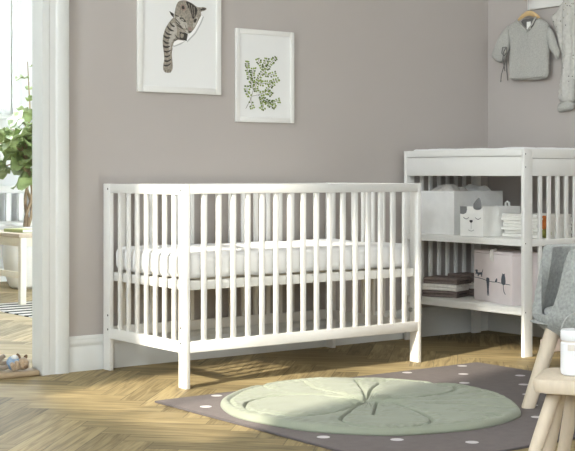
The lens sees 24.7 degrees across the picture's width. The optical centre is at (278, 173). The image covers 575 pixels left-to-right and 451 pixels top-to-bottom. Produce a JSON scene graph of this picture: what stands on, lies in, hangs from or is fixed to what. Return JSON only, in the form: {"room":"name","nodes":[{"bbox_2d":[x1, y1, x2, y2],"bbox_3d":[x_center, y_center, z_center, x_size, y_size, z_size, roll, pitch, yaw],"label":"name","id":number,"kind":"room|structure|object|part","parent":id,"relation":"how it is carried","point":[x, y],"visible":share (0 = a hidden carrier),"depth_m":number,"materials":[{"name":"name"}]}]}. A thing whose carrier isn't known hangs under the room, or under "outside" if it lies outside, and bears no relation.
{"room":"children's room","nodes":[
{"label":"children's room","id":0,"kind":"room"},
{"bbox_2d":[0,0,31,261],"bbox_3d":[-3.166,-0.909,9.573,5.600,3.500,0.150,0,0,-37],"label":"wall","id":1,"kind":"structure","parent":0,"point":[10,179],"depth_m":10.32,"materials":[{"name":"white paint"}]},
{"bbox_2d":[0,262,6,281],"bbox_3d":[-3.117,0.766,9.506,5.300,0.149,0.016,0,0,-37],"label":"baseboard","id":2,"kind":"structure","parent":1,"relation":"attached to","point":[2,278],"depth_m":10.22,"materials":[{"name":"paint"}]},
{"bbox_2d":[0,0,21,118],"bbox_3d":[-2.482,-0.995,10.027,1.120,1.140,0.155,0,0,-37],"label":"window","id":3,"kind":"structure","parent":1,"relation":"in","point":[6,5],"depth_m":10.30,"materials":[{"name":"glass"}]},
{"bbox_3d":[-2.461,-0.442,9.999,1.120,0.035,0.085,0,0,-37],"label":"sill","id":4,"kind":"part","parent":3,"relation":"part of","materials":[{"name":"paint"}]},
{"bbox_3d":[-2.507,-0.985,10.061,0.980,1.050,0.070,0,0,-37],"label":"frame","id":5,"kind":"part","parent":3,"relation":"part of","materials":[{"name":"paint"}]},
{"bbox_3d":[-2.457,-1.012,9.993,1.090,1.105,0.020,0,0,-37],"label":"casing","id":6,"kind":"part","parent":3,"relation":"part of","materials":[{"name":"paint"}]},
{"bbox_2d":[3,225,31,288],"bbox_3d":[-1.847,0.613,9.623,0.340,0.455,0.340,0,0,-37],"label":"pot","id":7,"kind":"object","parent":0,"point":[10,253],"depth_m":9.49,"materials":[{"name":"white ceramic"}]},
{"bbox_2d":[69,0,487,336],"bbox_3d":[-1.264,-0.909,5.329,6.200,3.500,0.066,0,0,-37],"label":"wall","id":8,"kind":"structure","parent":0,"point":[376,81],"depth_m":6.28,"materials":[{"name":"beige paint"}]},
{"bbox_2d":[0,368,39,378],"bbox_3d":[-1.372,0.828,5.230,0.886,0.024,0.092,0,0,-37],"label":"trim","id":9,"kind":"structure","parent":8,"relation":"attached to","point":[6,374],"depth_m":5.41,"materials":[{"name":"brown wood"}]},
{"bbox_2d":[0,353,28,370],"bbox_3d":[-1.097,0.782,5.437,0.131,0.070,0.071,0,0,0],"label":"plush toy","id":10,"kind":"object","parent":9,"relation":"on","point":[14,362],"visible":1,"depth_m":5.43,"materials":[{"name":"beige fabric"}]},
{"bbox_2d":[32,0,38,369],"bbox_3d":[-1.381,-0.209,5.242,0.928,2.100,0.066,0,0,-37],"label":"trim","id":11,"kind":"structure","parent":8,"relation":"attached to","point":[35,3],"depth_m":5.51,"materials":[{"name":"paint"}]},
{"bbox_2d":[39,0,68,375],"bbox_3d":[-0.938,-0.267,5.509,0.127,2.215,0.033,0,0,-37],"label":"trim","id":12,"kind":"structure","parent":8,"relation":"attached to","point":[53,14],"depth_m":5.50,"materials":[{"name":"paint"}]},
{"bbox_2d":[137,0,220,94],"bbox_3d":[-0.442,-0.649,5.888,0.441,0.580,0.013,0,0,-37],"label":"framed picture","id":13,"kind":"object","parent":8,"relation":"attached to","point":[179,41],"visible":1,"depth_m":5.88,"materials":[{"name":"white paper"}]},
{"bbox_2d":[163,0,205,72],"bbox_3d":[-0.420,-0.613,5.902,0.234,0.330,0.002,0,0,-37],"label":"print","id":14,"kind":"object","parent":13,"relation":"attached to","point":[184,21],"depth_m":5.90,"materials":[{"name":"brown"}]},
{"bbox_2d":[235,28,293,122],"bbox_3d":[-0.063,-0.456,6.169,0.338,0.433,0.013,0,0,-37],"label":"framed picture","id":15,"kind":"object","parent":8,"relation":"attached to","point":[264,59],"visible":1,"depth_m":6.16,"materials":[{"name":"white paper"}]},
{"bbox_2d":[244,56,280,110],"bbox_3d":[-0.075,-0.424,6.157,0.216,0.264,0.002,0,0,-37],"label":"print","id":16,"kind":"object","parent":15,"relation":"attached to","point":[262,74],"depth_m":6.16,"materials":[{"name":"green paper"}]},
{"bbox_2d":[69,306,487,371],"bbox_3d":[0.119,0.766,6.303,2.518,0.149,0.016,0,0,-37],"label":"baseboard","id":17,"kind":"structure","parent":8,"relation":"attached to","point":[85,351],"depth_m":6.08,"materials":[{"name":"paint"}]},
{"bbox_2d":[0,281,574,450],"bbox_3d":[-0.338,0.866,4.667,6.900,0.050,11.400,0,0,-37],"label":"floor","id":18,"kind":"structure","parent":0,"point":[116,409],"depth_m":5.18,"materials":[{"name":"brown wood"}]},
{"bbox_2d":[0,62,31,288],"bbox_3d":[-1.838,0.010,9.608,0.686,1.660,0.728,0,0,-37],"label":"fig","id":19,"kind":"object","parent":18,"relation":"on","point":[16,142],"visible":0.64,"depth_m":9.55,"materials":[{"name":"green plant"}]},
{"bbox_3d":[-1.839,0.110,9.621,0.093,0.663,0.060,0,0,-37],"label":"stem","id":20,"kind":"part","parent":19,"relation":"part of","materials":[{"name":"green plant"}]},
{"bbox_3d":[-1.842,0.111,9.630,0.049,0.665,0.065,0,0,-37],"label":"stem","id":21,"kind":"part","parent":19,"relation":"part of","materials":[{"name":"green plant"}]},
{"bbox_3d":[-1.835,0.111,9.637,0.074,0.664,0.065,0,0,-37],"label":"stem","id":22,"kind":"part","parent":19,"relation":"part of","materials":[{"name":"green plant"}]},
{"bbox_2d":[0,186,31,229],"bbox_3d":[-2.358,0.468,9.742,2.200,0.744,0.420,0,0,-37],"label":"slatted bench","id":23,"kind":"object","parent":18,"relation":"on","point":[7,190],"visible":0.2,"depth_m":10.16,"materials":[{"name":"white wood"}]},
{"bbox_3d":[-2.471,0.123,9.895,2.200,0.055,0.040,0,0,-37],"label":"rail","id":24,"kind":"part","parent":23,"relation":"part of","materials":[{"name":"white wood"}]},
{"bbox_3d":[-2.358,0.396,9.742,2.200,0.050,0.420,0,0,-37],"label":"seat","id":25,"kind":"part","parent":23,"relation":"part of","materials":[{"name":"white wood"}]},
{"bbox_2d":[0,301,31,317],"bbox_3d":[-0.714,0.837,8.565,2.260,0.005,1.110,0,0,-37],"label":"rug","id":26,"kind":"object","parent":18,"relation":"on","point":[15,308],"visible":0.06,"depth_m":8.12,"materials":[{"name":"white fabric"}]},
{"bbox_2d":[0,230,31,304],"bbox_3d":[-1.602,0.611,8.744,0.575,0.458,0.645,0,0,-37],"label":"side table","id":27,"kind":"object","parent":26,"relation":"on","point":[22,240],"visible":0.29,"depth_m":8.36,"materials":[{"name":"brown wood"}]},
{"bbox_2d":[4,228,31,232],"bbox_3d":[-1.675,0.371,8.592,0.200,0.021,0.147,0,0,42],"label":"book","id":28,"kind":"object","parent":27,"relation":"on","point":[19,230],"visible":0.88,"depth_m":8.53,"materials":[{"name":"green paper"}]},
{"bbox_3d":[-1.633,0.621,8.369,0.040,0.426,0.040,0,0,-37],"label":"leg","id":29,"kind":"part","parent":27,"relation":"part of","materials":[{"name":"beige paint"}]},
{"bbox_2d":[103,182,420,388],"bbox_3d":[-0.058,0.442,5.744,1.241,0.797,0.658,0,0,-37],"label":"cot","id":30,"kind":"object","parent":18,"relation":"on","point":[183,287],"visible":0.94,"depth_m":5.51,"materials":[{"name":"white wood"}]},
{"bbox_3d":[-0.728,0.442,5.623,0.020,0.797,0.055,0,0,-37],"label":"post","id":31,"kind":"part","parent":30,"relation":"part of","materials":[{"name":"white wood"}]},
{"bbox_3d":[-0.548,0.681,5.381,0.018,0.045,0.548,0,0,-37],"label":"rail","id":32,"kind":"part","parent":30,"relation":"part of","materials":[{"name":"white wood"}]},
{"bbox_3d":[-0.548,0.064,5.381,0.018,0.040,0.548,0,0,-37],"label":"rail","id":33,"kind":"part","parent":30,"relation":"part of","materials":[{"name":"white wood"}]},
{"bbox_3d":[-0.368,0.442,5.138,0.020,0.797,0.055,0,0,-37],"label":"post","id":34,"kind":"part","parent":30,"relation":"part of","materials":[{"name":"white wood"}]},
{"bbox_3d":[-0.247,0.678,6.000,1.200,0.044,0.022,0,0,-37],"label":"rail","id":35,"kind":"part","parent":30,"relation":"part of","materials":[{"name":"white wood"}]},
{"bbox_3d":[-0.247,0.062,6.000,1.200,0.036,0.022,0,0,-37],"label":"rail","id":36,"kind":"part","parent":30,"relation":"part of","materials":[{"name":"white wood"}]},
{"bbox_2d":[116,239,408,278],"bbox_3d":[-0.058,0.365,5.744,1.188,0.112,0.603,0,0,-37],"label":"mattress","id":37,"kind":"object","parent":30,"relation":"on","point":[195,249],"visible":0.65,"depth_m":5.49,"materials":[{"name":"white fabric"}]},
{"bbox_3d":[-0.058,0.440,5.744,1.196,0.037,0.606,0,0,-37],"label":"mattress frame","id":38,"kind":"part","parent":30,"relation":"part of","materials":[{"name":"white wood"}]},
{"bbox_3d":[0.132,0.678,5.488,1.200,0.044,0.022,0,0,-37],"label":"rail","id":39,"kind":"part","parent":30,"relation":"part of","materials":[{"name":"white wood"}]},
{"bbox_3d":[0.132,0.062,5.488,1.200,0.036,0.022,0,0,-37],"label":"rail","id":40,"kind":"part","parent":30,"relation":"part of","materials":[{"name":"white wood"}]},
{"bbox_3d":[0.252,0.442,6.350,0.020,0.797,0.055,0,0,-37],"label":"post","id":41,"kind":"part","parent":30,"relation":"part of","materials":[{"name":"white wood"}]},
{"bbox_3d":[0.432,0.681,6.107,0.018,0.045,0.548,0,0,-37],"label":"rail","id":42,"kind":"part","parent":30,"relation":"part of","materials":[{"name":"white wood"}]},
{"bbox_3d":[0.432,0.064,6.107,0.018,0.040,0.548,0,0,-37],"label":"rail","id":43,"kind":"part","parent":30,"relation":"part of","materials":[{"name":"white wood"}]},
{"bbox_3d":[0.612,0.442,5.865,0.020,0.797,0.055,0,0,-37],"label":"post","id":44,"kind":"part","parent":30,"relation":"part of","materials":[{"name":"white wood"}]},
{"bbox_2d":[155,362,574,450],"bbox_3d":[0.618,0.836,4.761,1.658,0.008,1.364,0,0,-37],"label":"rug","id":45,"kind":"object","parent":18,"relation":"on","point":[512,383],"visible":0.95,"depth_m":4.32,"materials":[{"name":"grey fabric"}]},
{"bbox_2d":[220,377,520,435],"bbox_3d":[0.328,0.818,4.709,1.084,0.027,1.038,0,0,42],"label":"play mat","id":46,"kind":"object","parent":45,"relation":"on","point":[373,406],"visible":1,"depth_m":4.57,"materials":[{"name":"green fabric"}]},
{"bbox_2d":[522,244,574,408],"bbox_3d":[1.115,0.548,4.736,0.519,0.568,0.494,0,0,-10],"label":"chair","id":47,"kind":"object","parent":45,"relation":"on","point":[554,298],"visible":0.94,"depth_m":4.67,"materials":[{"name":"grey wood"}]},
{"bbox_3d":[0.940,0.679,4.683,0.157,0.306,0.054,0,0,-19],"label":"leg","id":48,"kind":"part","parent":47,"relation":"part of","materials":[{"name":"brown wood"}]},
{"bbox_3d":[1.138,0.506,4.747,0.340,0.060,0.320,0,0,-10],"label":"seat","id":49,"kind":"part","parent":47,"relation":"part of","materials":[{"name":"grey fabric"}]},
{"bbox_2d":[404,149,574,357],"bbox_3d":[1.091,0.363,6.478,0.529,0.954,0.818,0,0,-37],"label":"table","id":50,"kind":"object","parent":18,"relation":"on","point":[557,163],"visible":0.64,"depth_m":6.17,"materials":[{"name":"white wood"}]},
{"bbox_3d":[0.663,0.364,6.657,0.055,0.953,0.020,0,0,-37],"label":"post","id":51,"kind":"part","parent":50,"relation":"part of","materials":[{"name":"white wood"}]},
{"bbox_2d":[422,290,468,297],"bbox_3d":[0.840,0.599,6.595,0.196,0.033,0.153,0,0,32],"label":"folded towel","id":52,"kind":"object","parent":50,"relation":"on","point":[430,293],"visible":0.91,"depth_m":6.54,"materials":[{"name":"brown fabric"}]},
{"bbox_2d":[421,283,468,291],"bbox_3d":[0.839,0.567,6.588,0.195,0.034,0.155,0,0,34],"label":"folded towel","id":53,"kind":"object","parent":52,"relation":"on","point":[425,286],"visible":0.93,"depth_m":6.53,"materials":[{"name":"white fabric"}]},
{"bbox_2d":[423,275,470,284],"bbox_3d":[0.848,0.534,6.589,0.194,0.034,0.154,0,0,36],"label":"folded towel","id":54,"kind":"object","parent":53,"relation":"on","point":[436,279],"visible":1,"depth_m":6.54,"materials":[{"name":"brown fabric"}]},
{"bbox_2d":[421,191,502,234],"bbox_3d":[0.921,0.195,6.655,0.354,0.215,0.269,0,0,-37],"label":"storage bin","id":55,"kind":"object","parent":50,"relation":"on","point":[440,210],"visible":0.65,"depth_m":6.54,"materials":[{"name":"grey fabric"}]},
{"bbox_2d":[429,184,467,190],"bbox_3d":[0.855,0.150,6.606,0.150,0.195,0.236,0,0,-37],"label":"blanket","id":56,"kind":"object","parent":55,"relation":"in","point":[444,187],"visible":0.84,"depth_m":6.55,"materials":[{"name":"white fabric"}]},
{"bbox_2d":[458,184,490,190],"bbox_3d":[0.985,0.150,6.703,0.150,0.193,0.236,0,0,-37],"label":"blanket","id":57,"kind":"object","parent":55,"relation":"in","point":[469,187],"visible":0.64,"depth_m":6.65,"materials":[{"name":"white fabric"}]},
{"bbox_2d":[407,294,532,315],"bbox_3d":[1.091,0.633,6.478,0.525,0.035,0.777,0,0,-37],"label":"shelf","id":58,"kind":"object","parent":50,"relation":"attached to","point":[467,302],"depth_m":6.27,"materials":[{"name":"white wood"}]},
{"bbox_2d":[468,289,473,295],"bbox_3d":[0.981,0.598,6.707,0.153,0.036,0.194,0,0,-37],"label":"folded towel","id":59,"kind":"object","parent":50,"relation":"on","point":[471,291],"visible":0.13,"depth_m":6.60,"materials":[{"name":"brown fabric"}]},
{"bbox_2d":[469,282,473,288],"bbox_3d":[0.985,0.563,6.712,0.154,0.036,0.194,0,0,-38],"label":"folded towel","id":60,"kind":"object","parent":59,"relation":"on","point":[471,285],"visible":0.14,"depth_m":6.61,"materials":[{"name":"grey fabric"}]},
{"bbox_2d":[448,272,473,281],"bbox_3d":[0.989,0.529,6.717,0.153,0.036,0.195,0,0,-39],"label":"folded towel","id":61,"kind":"object","parent":60,"relation":"on","point":[468,274],"visible":0.3,"depth_m":6.70,"materials":[{"name":"brown fabric"}]},
{"bbox_3d":[1.044,0.364,6.939,0.055,0.953,0.020,0,0,-37],"label":"post","id":62,"kind":"part","parent":50,"relation":"part of","materials":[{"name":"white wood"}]},
{"bbox_2d":[407,233,571,245],"bbox_3d":[1.091,0.318,6.478,0.525,0.031,0.777,0,0,-37],"label":"shelf","id":63,"kind":"object","parent":50,"relation":"attached to","point":[525,239],"depth_m":6.17,"materials":[{"name":"white wood"}]},
{"bbox_2d":[460,198,519,236],"bbox_3d":[1.032,0.209,6.406,0.277,0.186,0.154,0,0,-38],"label":"storage bin","id":64,"kind":"object","parent":50,"relation":"on","point":[477,220],"visible":0.81,"depth_m":6.32,"materials":[{"name":"white fabric"}]},
{"bbox_2d":[460,206,478,230],"bbox_3d":[0.924,0.218,6.328,0.001,0.119,0.136,0,0,-38],"label":"print","id":65,"kind":"object","parent":64,"relation":"attached to","point":[463,209],"depth_m":6.36},
{"bbox_2d":[414,147,574,158],"bbox_3d":[1.091,-0.093,6.478,0.479,0.065,0.769,0,0,-37],"label":"changing pad","id":66,"kind":"object","parent":50,"relation":"on","point":[505,147],"visible":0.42,"depth_m":6.21,"materials":[{"name":"white plastic"}]},
{"bbox_2d":[474,248,536,305],"bbox_3d":[1.091,0.486,6.281,0.182,0.258,0.351,0,0,-22],"label":"storage box","id":67,"kind":"object","parent":50,"relation":"on","point":[497,272],"visible":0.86,"depth_m":6.19,"materials":[{"name":"pink fabric"}]},
{"bbox_2d":[475,269,508,295],"bbox_3d":[1.016,0.523,6.255,0.001,0.124,0.331,0,0,-22],"label":"print","id":68,"kind":"object","parent":67,"relation":"attached to","point":[503,280],"depth_m":6.28},
{"bbox_3d":[1.099,0.377,6.284,0.166,0.012,0.351,0,0,-22],"label":"lid","id":69,"kind":"part","parent":67,"relation":"part of","materials":[{"name":"fabric"}]},
{"bbox_3d":[1.137,0.364,6.016,0.055,0.953,0.020,0,0,-37],"label":"post","id":70,"kind":"part","parent":50,"relation":"part of","materials":[{"name":"white wood"}]},
{"bbox_2d":[502,233,570,237],"bbox_3d":[1.235,0.295,6.287,0.217,0.016,0.246,0,0,-32],"label":"folded cloth","id":71,"kind":"object","parent":50,"relation":"on","point":[504,234],"visible":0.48,"depth_m":6.24,"materials":[{"name":"white fabric"}]},
{"bbox_2d":[504,230,571,233],"bbox_3d":[1.249,0.279,6.297,0.221,0.016,0.252,0,0,-37],"label":"folded cloth","id":72,"kind":"object","parent":71,"relation":"on","point":[505,231],"visible":0.42,"depth_m":6.25,"materials":[{"name":"white fabric"}]},
{"bbox_2d":[501,226,570,231],"bbox_3d":[1.230,0.263,6.276,0.219,0.016,0.253,0,0,-32],"label":"folded cloth","id":73,"kind":"object","parent":72,"relation":"on","point":[504,227],"visible":0.48,"depth_m":6.22,"materials":[{"name":"white fabric"}]},
{"bbox_2d":[503,223,571,227],"bbox_3d":[1.235,0.247,6.276,0.221,0.016,0.246,0,0,-29],"label":"folded cloth","id":74,"kind":"object","parent":73,"relation":"on","point":[504,224],"visible":0.48,"depth_m":6.22,"materials":[{"name":"white fabric"}]},
{"bbox_2d":[503,220,571,223],"bbox_3d":[1.245,0.231,6.296,0.219,0.016,0.252,0,0,-34],"label":"folded cloth","id":75,"kind":"object","parent":74,"relation":"on","point":[504,221],"visible":0.4,"depth_m":6.25,"materials":[{"name":"white fabric"}]},
{"bbox_2d":[501,217,571,220],"bbox_3d":[1.234,0.216,6.282,0.224,0.016,0.260,0,0,-37],"label":"folded cloth","id":76,"kind":"object","parent":75,"relation":"on","point":[502,218],"visible":0.53,"depth_m":6.23,"materials":[{"name":"white fabric"}]},
{"bbox_2d":[502,213,570,217],"bbox_3d":[1.233,0.200,6.281,0.223,0.016,0.246,0,0,-31],"label":"folded cloth","id":77,"kind":"object","parent":76,"relation":"on","point":[534,215],"visible":0.56,"depth_m":6.24,"materials":[{"name":"white fabric"}]},
{"bbox_2d":[542,215,551,237],"bbox_3d":[1.248,0.248,6.147,0.085,0.107,0.045,0,0,-37],"label":"cloth bundle","id":78,"kind":"object","parent":50,"relation":"on","point":[543,216],"visible":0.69,"depth_m":6.12,"materials":[{"name":"orange fabric"}]},
{"bbox_3d":[1.328,0.319,6.158,0.419,0.033,0.018,0,0,-37],"label":"rail","id":79,"kind":"part","parent":50,"relation":"part of","materials":[{"name":"white wood"}]},
{"bbox_3d":[1.328,-0.091,6.158,0.419,0.043,0.018,0,0,-37],"label":"rail","id":80,"kind":"part","parent":50,"relation":"part of","materials":[{"name":"white wood"}]},
{"bbox_2d":[540,337,561,351],"bbox_3d":[1.370,0.810,6.264,0.295,0.060,0.060,0,0,-37],"label":"box","id":81,"kind":"object","parent":18,"relation":"on","point":[557,349],"visible":0.18,"depth_m":6.19,"materials":[{"name":"beige"}]},
{"bbox_2d":[528,367,574,450],"bbox_3d":[0.849,0.700,3.670,0.305,0.280,0.280,0,0,20],"label":"stool","id":82,"kind":"object","parent":18,"relation":"on","point":[559,389],"visible":0.99,"depth_m":3.63,"materials":[{"name":"brown wood"}]},
{"bbox_3d":[0.725,0.721,3.623,0.133,0.238,0.041,0,0,-27],"label":"leg","id":83,"kind":"part","parent":82,"relation":"part of","materials":[{"name":"brown wood"}]},
{"bbox_3d":[0.848,0.582,3.664,0.246,0.042,0.246,0,0,20],"label":"seat","id":84,"kind":"part","parent":82,"relation":"part of","materials":[{"name":"brown wood"}]},
{"bbox_3d":[0.779,0.721,3.720,0.084,0.238,0.041,0,0,41],"label":"leg","id":85,"kind":"part","parent":82,"relation":"part of","materials":[{"name":"brown wood"}]},
{"bbox_3d":[0.834,0.721,3.779,0.041,0.238,0.103,0,0,-23],"label":"leg","id":86,"kind":"part","parent":82,"relation":"part of","materials":[{"name":"brown wood"}]},
{"bbox_2d":[560,313,574,376],"bbox_3d":[0.826,0.474,3.655,0.083,0.172,0.082,0,0,-37],"label":"jar","id":87,"kind":"object","parent":82,"relation":"on","point":[567,335],"visible":1,"depth_m":3.63,"materials":[{"name":"white plastic"}]},
{"bbox_3d":[0.826,0.448,3.655,0.082,0.030,0.082,0,0,-37],"label":"lid","id":88,"kind":"part","parent":87,"relation":"part of","materials":[{"name":"white plastic"}]},
{"bbox_3d":[0.826,0.417,3.655,0.084,0.057,0.004,0,0,2],"label":"handle","id":89,"kind":"part","parent":87,"relation":"part of","materials":[{"name":"silver metal"}]},
{"bbox_2d":[488,0,574,251],"bbox_3d":[3.151,-0.909,4.453,0.150,3.500,6.600,0,0,-37],"label":"wall","id":90,"kind":"structure","parent":0,"point":[521,113],"depth_m":6.87,"materials":[{"name":"beige paint"}]},
{"bbox_2d":[488,312,544,337],"bbox_3d":[3.090,0.766,4.397,0.016,0.149,6.583,0,0,-37],"label":"baseboard","id":91,"kind":"structure","parent":90,"relation":"attached to","point":[498,322],"depth_m":6.92,"materials":[{"name":"paint"}]},
{"bbox_2d":[525,0,562,9],"bbox_3d":[1.569,-0.903,6.391,0.082,0.113,0.998,0,0,-37],"label":"peg rail","id":92,"kind":"object","parent":90,"relation":"attached to","point":[533,4],"visible":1,"depth_m":6.72,"materials":[{"name":"white wood"}]},
{"bbox_2d":[518,0,539,20],"bbox_3d":[1.289,-0.853,6.763,0.014,0.130,0.156,0,0,-37],"label":"clothes hanger","id":93,"kind":"object","parent":92,"relation":"hanging from","point":[527,13],"visible":1,"depth_m":6.76,"materials":[{"name":"brown wood"}]},
{"bbox_2d":[492,16,559,81],"bbox_3d":[1.270,-0.641,6.778,0.047,0.323,0.470,0,0,-37],"label":"cardigan","id":94,"kind":"object","parent":93,"relation":"hanging from","point":[530,46],"visible":1,"depth_m":6.75,"materials":[{"name":"grey fabric"}]},
{"bbox_3d":[1.289,-0.814,6.763,0.014,0.051,0.156,0,0,-37],"label":"hanger arm","id":95,"kind":"part","parent":93,"relation":"part of","materials":[{"name":"brown wood"}]},
{"bbox_2d":[551,0,574,111],"bbox_3d":[1.488,-0.613,6.520,0.077,0.610,0.336,0,0,-37],"label":"baby romper","id":96,"kind":"object","parent":92,"relation":"hanging from","point":[563,19],"visible":1,"depth_m":6.56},
{"bbox_3d":[1.449,-0.480,6.578,0.059,0.259,0.125,0,0,-37],"label":"trouser leg","id":97,"kind":"part","parent":96,"relation":"part of","materials":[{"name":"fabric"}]}
]}

